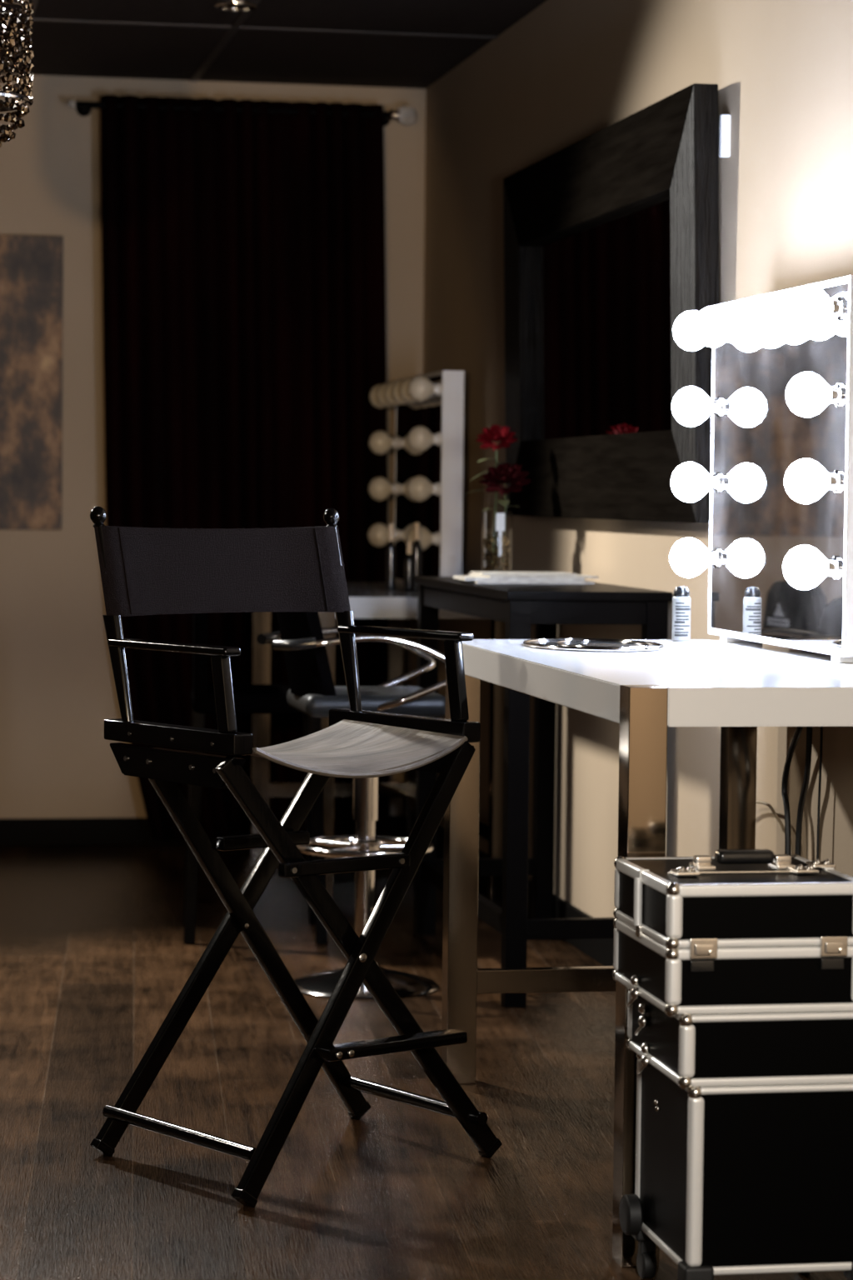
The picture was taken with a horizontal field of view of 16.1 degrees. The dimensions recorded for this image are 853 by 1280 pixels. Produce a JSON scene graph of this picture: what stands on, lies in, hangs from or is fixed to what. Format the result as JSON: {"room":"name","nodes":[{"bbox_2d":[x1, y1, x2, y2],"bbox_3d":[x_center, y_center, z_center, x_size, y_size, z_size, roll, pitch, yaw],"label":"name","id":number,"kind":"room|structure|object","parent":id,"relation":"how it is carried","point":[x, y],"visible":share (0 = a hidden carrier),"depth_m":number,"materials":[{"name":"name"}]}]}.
{"room":"backstage room","nodes":[
{"label":"backstage room","id":0,"kind":"room"},
{"bbox_2d":[0,74,425,818],"bbox_3d":[-2.189,-0.588,9.830,4.400,2.530,0.100,0,3,-10],"label":"wall","id":1,"kind":"structure","parent":0,"point":[57,688],"depth_m":9.98,"materials":[{"name":"beige paint"}]},
{"bbox_2d":[0,234,63,529],"bbox_3d":[-1.489,-0.844,9.878,0.593,0.962,0.029,0,3,-10],"label":"painting","id":2,"kind":"object","parent":1,"relation":"attached to","point":[32,266],"visible":1,"depth_m":9.90},
{"bbox_2d":[0,815,403,845],"bbox_3d":[-2.199,0.633,9.831,4.386,0.090,0.014,0,3,-10],"label":"baseboard","id":3,"kind":"structure","parent":1,"relation":"attached to","point":[100,831],"depth_m":10.02,"materials":[{"name":"black wood"}]},
{"bbox_2d":[68,100,417,126],"bbox_3d":[-0.605,-1.737,9.934,1.147,0.070,0.150,0,3,-10],"label":"curtain rod","id":4,"kind":"object","parent":1,"relation":"attached to","point":[406,115],"visible":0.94,"depth_m":9.91,"materials":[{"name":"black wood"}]},
{"bbox_2d":[100,94,389,840],"bbox_3d":[-0.591,-0.554,9.953,0.977,2.428,0.077,0,3,-10],"label":"curtain","id":5,"kind":"object","parent":4,"relation":"hanging from","point":[243,254],"visible":0.6,"depth_m":9.93,"materials":[{"name":"fabric"}]},
{"bbox_2d":[0,0,546,89],"bbox_3d":[-1.129,-1.613,4.004,4.600,0.104,11.830,0,3,-10],"label":"ceiling","id":6,"kind":"structure","parent":0,"point":[377,43],"depth_m":9.03,"materials":[{"name":"black paint"}]},
{"bbox_2d":[0,0,34,147],"bbox_3d":[-0.920,-1.295,5.873,0.314,0.713,0.323,0,3,-10],"label":"crystal pendant","id":7,"kind":"object","parent":6,"relation":"hanging from","point":[24,93],"visible":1,"depth_m":5.85,"materials":[{"name":"silver metal"}]},
{"bbox_2d":[214,0,258,11],"bbox_3d":[-0.530,-1.762,8.404,0.122,0.012,0.122,0,3,-10],"label":"recessed light","id":8,"kind":"object","parent":6,"relation":"in","point":[230,6],"visible":1,"depth_m":8.38,"materials":[{"name":"silver metal"}]},
{"bbox_2d":[0,844,849,1279],"bbox_3d":[-1.158,1.012,4.129,4.600,0.100,11.830,0,3,-10],"label":"floor","id":9,"kind":"structure","parent":0,"point":[94,957],"depth_m":5.73,"materials":[{"name":"brown wood"}]},
{"bbox_2d":[182,613,327,944],"bbox_3d":[-0.454,0.311,8.022,0.377,0.946,0.468,0,3,-5],"label":"high chair","id":10,"kind":"object","parent":9,"relation":"on","point":[248,698],"visible":0.62,"depth_m":7.84,"materials":[{"name":"black plastic"}]},
{"bbox_2d":[90,505,502,1207],"bbox_3d":[-0.218,0.344,5.310,0.628,1.148,0.558,-2,4,-39],"label":"chair","id":11,"kind":"object","parent":9,"relation":"on","point":[144,571],"visible":1,"depth_m":5.33,"materials":[{"name":"black wood"}]},
{"bbox_2d":[256,611,445,999],"bbox_3d":[-0.165,0.359,7.172,0.448,0.934,0.415,0,3,-10],"label":"bar stool","id":12,"kind":"object","parent":9,"relation":"on","point":[312,692],"visible":0.7,"depth_m":7.07,"materials":[{"name":"silver metal"}]},
{"bbox_2d":[249,581,505,908],"bbox_3d":[-0.166,0.286,9.239,0.575,0.885,1.470,0,3,-10],"label":"table","id":13,"kind":"object","parent":9,"relation":"on","point":[367,599],"visible":0.33,"depth_m":8.61,"materials":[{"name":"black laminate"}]},
{"bbox_2d":[385,523,396,589],"bbox_3d":[-0.107,-0.250,9.105,0.032,0.200,0.032,0,3,-10],"label":"bottle","id":14,"kind":"object","parent":13,"relation":"on","point":[391,552],"visible":1,"depth_m":9.10,"materials":[{"name":"glass"}]},
{"bbox_2d":[404,540,414,591],"bbox_3d":[-0.051,-0.220,8.995,0.032,0.150,0.032,0,3,-10],"label":"bottle","id":15,"kind":"object","parent":13,"relation":"on","point":[409,562],"visible":1,"depth_m":8.98,"materials":[{"name":"black glass"}]},
{"bbox_2d":[367,370,464,584],"bbox_3d":[-0.044,-0.502,9.535,0.162,0.663,0.853,0,3,-10],"label":"vanity mirror","id":16,"kind":"object","parent":13,"relation":"on","point":[427,487],"visible":0.91,"depth_m":9.23,"materials":[{"name":"white mirror"}]},
{"bbox_2d":[391,482,398,495],"bbox_3d":[-0.105,-0.494,9.903,0.022,0.042,0.042,0,3,-10],"label":"socket","id":17,"kind":"object","parent":16,"relation":"attached to","point":[394,487],"depth_m":9.89,"materials":[{"name":"white ceramic"}]},
{"bbox_2d":[392,436,399,449],"bbox_3d":[-0.104,-0.645,9.896,0.022,0.042,0.042,0,3,-10],"label":"socket","id":18,"kind":"object","parent":16,"relation":"attached to","point":[395,441],"depth_m":9.88,"materials":[{"name":"white ceramic"}]},
{"bbox_2d":[394,529,398,541],"bbox_3d":[-0.107,-0.344,9.910,0.022,0.042,0.042,0,3,-10],"label":"socket","id":19,"kind":"object","parent":16,"relation":"attached to","point":[396,531],"depth_m":9.89,"materials":[{"name":"white ceramic"}]},
{"bbox_2d":[395,375,441,579],"bbox_3d":[-0.028,-0.502,9.540,0.002,0.637,0.824,0,3,-10],"label":"mirror glass","id":20,"kind":"object","parent":16,"relation":"attached to","point":[410,463],"depth_m":9.46,"materials":[{"name":"black mirror"}]},
{"bbox_2d":[432,531,439,545],"bbox_3d":[0.025,-0.308,9.183,0.022,0.042,0.042,0,3,-10],"label":"socket","id":21,"kind":"object","parent":16,"relation":"attached to","point":[435,536],"depth_m":9.17,"materials":[{"name":"white ceramic"}]},
{"bbox_2d":[432,482,439,495],"bbox_3d":[0.027,-0.458,9.175,0.022,0.042,0.042,0,3,-10],"label":"socket","id":22,"kind":"object","parent":16,"relation":"attached to","point":[436,487],"depth_m":9.16,"materials":[{"name":"white ceramic"}]},
{"bbox_2d":[433,432,440,445],"bbox_3d":[0.028,-0.609,9.168,0.022,0.042,0.042,0,3,-10],"label":"socket","id":23,"kind":"object","parent":16,"relation":"attached to","point":[437,437],"depth_m":9.15,"materials":[{"name":"white ceramic"}]},
{"bbox_2d":[434,382,440,395],"bbox_3d":[0.030,-0.760,9.161,0.022,0.042,0.042,0,3,-10],"label":"socket","id":24,"kind":"object","parent":16,"relation":"attached to","point":[437,387],"depth_m":9.15,"materials":[{"name":"white ceramic"}]},
{"bbox_2d":[447,555,456,576],"bbox_3d":[0.077,-0.220,9.139,0.026,0.070,0.003,0,3,-10],"label":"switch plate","id":25,"kind":"object","parent":16,"relation":"attached to","point":[452,560],"depth_m":9.14,"materials":[{"name":"white plastic"}]},
{"bbox_2d":[411,522,422,590],"bbox_3d":[-0.029,-0.250,9.069,0.032,0.205,0.032,0,3,-10],"label":"bottle","id":26,"kind":"object","parent":13,"relation":"on","point":[417,554],"visible":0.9,"depth_m":9.06,"materials":[{"name":"glass"}]},
{"bbox_2d":[414,576,672,1008],"bbox_3d":[0.261,0.337,7.523,0.388,0.955,1.216,0,3,-10],"label":"bar table","id":27,"kind":"object","parent":9,"relation":"on","point":[519,606],"visible":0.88,"depth_m":6.95,"materials":[{"name":"black wood"}]},
{"bbox_2d":[481,511,513,571],"bbox_3d":[0.186,-0.250,7.957,0.082,0.174,0.085,0,3,-10],"label":"vase","id":28,"kind":"object","parent":27,"relation":"on","point":[497,527],"visible":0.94,"depth_m":7.92,"materials":[{"name":"clear glass"}]},
{"bbox_2d":[463,424,517,511],"bbox_3d":[0.168,-0.375,7.946,0.140,0.386,0.098,0,3,-10],"label":"rose","id":29,"kind":"object","parent":28,"relation":"in","point":[496,433],"visible":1,"depth_m":7.93,"materials":[{"name":"red plant"}]},
{"bbox_2d":[478,461,531,511],"bbox_3d":[0.205,-0.324,7.922,0.138,0.288,0.122,0,3,-10],"label":"rose","id":30,"kind":"object","parent":28,"relation":"in","point":[505,473],"visible":1,"depth_m":7.91,"materials":[{"name":"red plant"}]},
{"bbox_2d":[458,579,594,584],"bbox_3d":[0.249,-0.147,7.588,0.302,0.006,0.219,0,3,-12],"label":"magazine","id":31,"kind":"object","parent":27,"relation":"on","point":[472,582],"visible":0.69,"depth_m":7.49,"materials":[{"name":"paper"}]},
{"bbox_2d":[453,575,585,581],"bbox_3d":[0.231,-0.155,7.605,0.302,0.007,0.219,0,3,-7],"label":"magazine","id":32,"kind":"object","parent":31,"relation":"on","point":[457,577],"visible":0.79,"depth_m":7.50,"materials":[{"name":"paper"}]},
{"bbox_2d":[469,573,599,578],"bbox_3d":[0.269,-0.162,7.621,0.282,0.005,0.214,0,3,-14],"label":"magazine","id":33,"kind":"object","parent":32,"relation":"on","point":[577,576],"visible":0.88,"depth_m":7.53,"materials":[{"name":"paper"}]},
{"bbox_2d":[470,571,576,574],"bbox_3d":[0.245,-0.169,7.668,0.242,0.004,0.174,0,3,-9],"label":"magazine","id":34,"kind":"object","parent":33,"relation":"on","point":[477,572],"visible":1,"depth_m":7.60,"materials":[{"name":"paper"}]},
{"bbox_2d":[441,639,852,1267],"bbox_3d":[0.477,0.477,5.371,0.630,0.885,1.500,0,3,-10],"label":"table","id":35,"kind":"object","parent":9,"relation":"on","point":[738,688],"visible":0.6,"depth_m":5.16,"materials":[{"name":"white laminate"}]},
{"bbox_2d":[523,638,664,651],"bbox_3d":[0.319,0.009,5.777,0.263,0.008,0.387,0,3,-10],"label":"tray","id":36,"kind":"object","parent":35,"relation":"on","point":[565,644],"visible":1,"depth_m":5.78,"materials":[{"name":"silver metal"}]},
{"bbox_2d":[671,585,690,641],"bbox_3d":[0.511,-0.053,6.053,0.037,0.110,0.037,0,3,-10],"label":"spray can","id":37,"kind":"object","parent":35,"relation":"on","point":[681,632],"visible":1,"depth_m":6.04,"materials":[{"name":"grey metal"}]},
{"bbox_2d":[674,602,690,636],"bbox_3d":[0.513,-0.041,6.040,0.033,0.068,0.011,0,3,-10],"label":"print","id":38,"kind":"object","parent":37,"relation":"attached to","point":[682,610],"depth_m":6.04,"materials":[{"name":"black"}]},
{"bbox_2d":[670,275,852,663],"bbox_3d":[0.648,-0.316,5.676,0.180,0.675,0.883,0,3,-10],"label":"vanity mirror","id":39,"kind":"object","parent":35,"relation":"on","point":[779,557],"visible":1,"depth_m":5.63,"materials":[{"name":"white mirror"}]},
{"bbox_2d":[708,547,719,568],"bbox_3d":[0.573,-0.165,6.064,0.022,0.042,0.042,0,3,-10],"label":"socket","id":40,"kind":"object","parent":39,"relation":"attached to","point":[714,553],"depth_m":6.05,"materials":[{"name":"silver metal"}]},
{"bbox_2d":[710,471,721,493],"bbox_3d":[0.575,-0.316,6.056,0.022,0.042,0.042,0,3,-10],"label":"socket","id":41,"kind":"object","parent":39,"relation":"attached to","point":[716,477],"depth_m":6.04,"materials":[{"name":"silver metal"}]},
{"bbox_2d":[710,396,722,417],"bbox_3d":[0.577,-0.466,6.049,0.022,0.042,0.042,0,3,-10],"label":"socket","id":42,"kind":"object","parent":39,"relation":"attached to","point":[717,402],"depth_m":6.03,"materials":[{"name":"silver metal"}]},
{"bbox_2d":[826,555,840,579],"bbox_3d":[0.711,-0.127,5.307,0.022,0.042,0.042,0,3,-10],"label":"socket","id":43,"kind":"object","parent":39,"relation":"attached to","point":[833,563],"depth_m":5.29,"materials":[{"name":"silver metal"}]},
{"bbox_2d":[829,469,842,493],"bbox_3d":[0.712,-0.278,5.300,0.022,0.042,0.042,0,3,-10],"label":"socket","id":44,"kind":"object","parent":39,"relation":"attached to","point":[836,475],"depth_m":5.29,"materials":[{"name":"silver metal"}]},
{"bbox_2d":[830,383,843,407],"bbox_3d":[0.714,-0.429,5.293,0.022,0.042,0.042,0,3,-10],"label":"socket","id":45,"kind":"object","parent":39,"relation":"attached to","point":[837,389],"depth_m":5.28,"materials":[{"name":"silver metal"}]},
{"bbox_2d":[831,296,844,320],"bbox_3d":[0.716,-0.580,5.285,0.022,0.042,0.042,0,3,-10],"label":"socket","id":46,"kind":"object","parent":39,"relation":"attached to","point":[838,302],"depth_m":5.27,"materials":[{"name":"silver metal"}]},
{"bbox_2d":[781,726,803,855],"bbox_3d":[0.717,0.436,5.926,0.012,0.880,0.133,0,3,-10],"label":"power cord","id":47,"kind":"object","parent":35,"relation":"hanging from","point":[786,772],"visible":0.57,"depth_m":5.95,"materials":[{"name":"black plastic"}]},
{"bbox_2d":[795,726,812,856],"bbox_3d":[0.732,0.438,5.884,0.012,0.880,0.074,0,3,-10],"label":"power cord","id":48,"kind":"object","parent":35,"relation":"hanging from","point":[809,729],"visible":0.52,"depth_m":5.87,"materials":[{"name":"black plastic"}]},
{"bbox_2d":[816,726,823,859],"bbox_3d":[0.753,0.442,5.811,0.005,0.880,0.017,0,3,-10],"label":"cable","id":49,"kind":"object","parent":35,"relation":"hanging from","point":[822,727],"visible":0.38,"depth_m":5.80,"materials":[{"name":"black plastic"}]},
{"bbox_2d":[612,849,852,1279],"bbox_3d":[0.459,0.635,4.415,0.328,0.660,0.341,0,3,-10],"label":"trolley","id":50,"kind":"object","parent":9,"relation":"on","point":[736,966],"visible":1,"depth_m":4.27,"materials":[{"name":"black metal"}]},
{"bbox_2d":[423,0,852,917],"bbox_3d":[1.070,-0.296,4.468,0.100,2.530,11.830,0,3,-10],"label":"wall","id":51,"kind":"structure","parent":0,"point":[567,72],"depth_m":7.42,"materials":[{"name":"beige paint"}]},
{"bbox_2d":[436,825,614,965],"bbox_3d":[1.001,0.917,4.516,0.014,0.100,11.630,0,3,-10],"label":"baseboard","id":52,"kind":"structure","parent":51,"relation":"attached to","point":[602,950],"depth_m":7.90,"materials":[{"name":"black wood"}]},
{"bbox_2d":[503,83,719,523],"bbox_3d":[0.426,-0.774,7.518,0.074,0.944,2.020,0,3,-10],"label":"wall mirror","id":53,"kind":"object","parent":51,"relation":"attached to","point":[611,237],"visible":0.89,"depth_m":7.32,"materials":[{"name":"black wood"}]},
{"bbox_2d":[530,195,671,439],"bbox_3d":[0.436,-0.774,7.519,0.018,0.554,1.630,0,3,-10],"label":"mirror glass","id":54,"kind":"object","parent":53,"relation":"on","point":[601,346],"depth_m":7.47,"materials":[{"name":"black mirror"}]},
{"bbox_2d":[719,114,730,157],"bbox_3d":[0.642,-1.084,6.499,0.021,0.090,0.016,0,3,-10],"label":"wall bracket","id":55,"kind":"object","parent":51,"relation":"attached to","point":[725,119],"visible":1,"depth_m":6.49,"materials":[{"name":"white"}]},
{"bbox_2d":[756,800,792,854],"bbox_3d":[0.688,0.557,6.158,0.012,0.457,0.357,0,3,-10],"label":"loose wire","id":56,"kind":"object","parent":51,"relation":"attached to","point":[767,804],"visible":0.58,"depth_m":6.07,"materials":[{"name":"brown"}]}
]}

